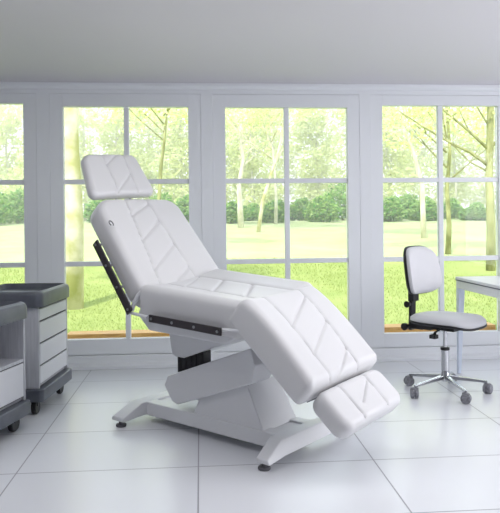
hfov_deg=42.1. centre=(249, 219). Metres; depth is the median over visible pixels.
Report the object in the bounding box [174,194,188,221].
bush
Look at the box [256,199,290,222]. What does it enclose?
bush
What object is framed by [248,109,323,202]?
tree
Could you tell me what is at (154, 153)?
tree
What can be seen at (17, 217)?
bush
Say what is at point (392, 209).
bush
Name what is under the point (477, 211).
bush
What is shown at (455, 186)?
tree
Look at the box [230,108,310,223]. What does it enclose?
tree
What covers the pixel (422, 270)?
office chair
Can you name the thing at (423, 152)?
tree
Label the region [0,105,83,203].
tree
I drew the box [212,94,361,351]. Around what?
window
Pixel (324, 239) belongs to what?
meadow
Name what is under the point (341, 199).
bush
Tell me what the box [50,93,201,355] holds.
window
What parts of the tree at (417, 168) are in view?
crown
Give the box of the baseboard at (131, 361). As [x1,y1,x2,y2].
[68,345,499,369]
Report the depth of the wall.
5.48 m
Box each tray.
[0,283,68,307]
[0,301,26,325]
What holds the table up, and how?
on the floor
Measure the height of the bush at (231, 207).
1.271 m
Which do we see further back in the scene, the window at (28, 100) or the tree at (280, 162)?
the tree at (280, 162)
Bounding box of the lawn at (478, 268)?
[0,260,496,332]
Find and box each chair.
[81,154,399,471]
[401,246,492,403]
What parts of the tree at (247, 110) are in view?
crown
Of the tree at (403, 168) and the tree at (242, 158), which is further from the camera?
the tree at (403, 168)
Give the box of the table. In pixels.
[455,276,499,372]
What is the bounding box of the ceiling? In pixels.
[0,0,499,84]
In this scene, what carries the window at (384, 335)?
in the wall
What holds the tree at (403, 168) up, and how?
on the meadow
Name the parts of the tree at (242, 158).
crown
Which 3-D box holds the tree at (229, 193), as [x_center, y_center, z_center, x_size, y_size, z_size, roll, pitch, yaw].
[-1.487,-4.973,50.208,5.054,10.122,5.543,-1,0,-42]
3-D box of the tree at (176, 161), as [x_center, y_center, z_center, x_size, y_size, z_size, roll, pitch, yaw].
[-4.782,-4.227,44.994,4.457,8.774,4.593,-1,0,-4]
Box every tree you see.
[0,105,23,221]
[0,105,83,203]
[64,108,83,309]
[79,108,102,220]
[82,108,153,209]
[100,108,235,199]
[119,108,182,199]
[148,108,188,203]
[225,108,262,204]
[225,108,282,227]
[225,109,290,207]
[226,108,323,231]
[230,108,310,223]
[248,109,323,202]
[282,109,344,204]
[313,109,345,209]
[337,107,455,237]
[382,107,421,202]
[382,107,494,253]
[387,107,495,270]
[390,107,451,202]
[421,107,485,204]
[460,107,495,216]
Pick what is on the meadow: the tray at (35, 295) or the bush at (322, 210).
the bush at (322, 210)
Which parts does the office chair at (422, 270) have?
adjuster knob, adjuster knob, backrest, leg, leg, seat, leg, leg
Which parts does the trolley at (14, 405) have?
drawer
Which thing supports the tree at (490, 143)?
on the lawn at (478, 268)
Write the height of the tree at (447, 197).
5.182 m
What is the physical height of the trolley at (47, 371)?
0.780 m
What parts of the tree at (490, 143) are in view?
crown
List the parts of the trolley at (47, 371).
drawer, drawer, drawer, drawer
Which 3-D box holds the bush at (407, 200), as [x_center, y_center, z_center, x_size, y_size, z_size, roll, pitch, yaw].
[8.499,-0.652,35.354,1.967,1.593,1.600,-1,0,-4]
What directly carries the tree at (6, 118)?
on the meadow
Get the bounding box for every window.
[0,93,37,282]
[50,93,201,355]
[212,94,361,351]
[370,95,499,347]
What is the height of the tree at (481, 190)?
10.880 m
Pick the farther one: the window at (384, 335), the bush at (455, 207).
the bush at (455, 207)
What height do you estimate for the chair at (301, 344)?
1.678 m
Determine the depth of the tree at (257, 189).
43.93 m
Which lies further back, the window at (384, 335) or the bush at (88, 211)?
the bush at (88, 211)
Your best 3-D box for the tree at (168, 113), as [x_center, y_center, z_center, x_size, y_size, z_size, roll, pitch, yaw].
[-2.199,-2.043,17.877,3.932,5.875,2.903,-1,0,-4]
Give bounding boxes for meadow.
[0,217,495,262]
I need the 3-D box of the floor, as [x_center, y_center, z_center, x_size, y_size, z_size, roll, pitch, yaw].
[0.380,1.269,1.743,7.800,0.100,7.820,-1,0,-4]
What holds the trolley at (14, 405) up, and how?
on the floor
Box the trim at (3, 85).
[0,82,499,90]
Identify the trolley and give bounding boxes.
[0,283,71,413]
[0,301,29,431]
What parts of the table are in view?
leg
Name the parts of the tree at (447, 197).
crown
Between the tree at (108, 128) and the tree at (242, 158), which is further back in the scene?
the tree at (108, 128)
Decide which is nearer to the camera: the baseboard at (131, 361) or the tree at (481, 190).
the baseboard at (131, 361)
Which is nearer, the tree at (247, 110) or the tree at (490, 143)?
the tree at (490, 143)
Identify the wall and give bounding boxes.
[0,89,499,355]
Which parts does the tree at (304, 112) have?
crown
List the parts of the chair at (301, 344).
rail, backrest, rail, seat frame, lift arm, lift arm, frame, seat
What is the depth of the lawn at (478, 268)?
10.57 m
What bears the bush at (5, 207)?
on the meadow
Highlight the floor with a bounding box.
[0,359,499,512]
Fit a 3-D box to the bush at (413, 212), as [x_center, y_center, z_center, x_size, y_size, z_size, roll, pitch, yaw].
[8.818,-0.518,33.006,1.446,1.440,1.752,-1,0,-41]
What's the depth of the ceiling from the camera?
4.18 m
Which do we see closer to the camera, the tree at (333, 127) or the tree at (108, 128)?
the tree at (108, 128)
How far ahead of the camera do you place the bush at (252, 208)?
34.44 m
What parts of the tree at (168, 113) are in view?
crown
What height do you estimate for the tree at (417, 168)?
6.294 m
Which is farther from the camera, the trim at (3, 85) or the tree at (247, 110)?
the tree at (247, 110)
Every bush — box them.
[0,192,13,224]
[4,186,23,223]
[83,199,112,222]
[149,192,175,204]
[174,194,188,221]
[226,200,248,222]
[243,203,262,220]
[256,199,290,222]
[290,197,309,220]
[303,193,341,221]
[323,183,345,219]
[383,195,407,221]
[395,193,418,218]
[406,195,436,220]
[443,197,464,218]
[458,201,485,220]
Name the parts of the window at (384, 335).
sill, glass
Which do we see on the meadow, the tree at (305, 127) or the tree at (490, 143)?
the tree at (305, 127)
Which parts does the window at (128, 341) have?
sill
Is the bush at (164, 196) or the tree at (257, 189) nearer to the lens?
the bush at (164, 196)
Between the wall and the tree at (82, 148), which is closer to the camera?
the wall
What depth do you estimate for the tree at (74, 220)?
9.13 m
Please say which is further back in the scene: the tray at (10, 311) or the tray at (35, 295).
the tray at (35, 295)
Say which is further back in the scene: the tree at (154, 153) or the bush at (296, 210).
the tree at (154, 153)
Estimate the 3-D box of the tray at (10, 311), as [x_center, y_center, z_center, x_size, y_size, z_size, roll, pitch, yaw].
[-1.598,0.537,3.607,0.464,0.099,0.632,-1,0,11]

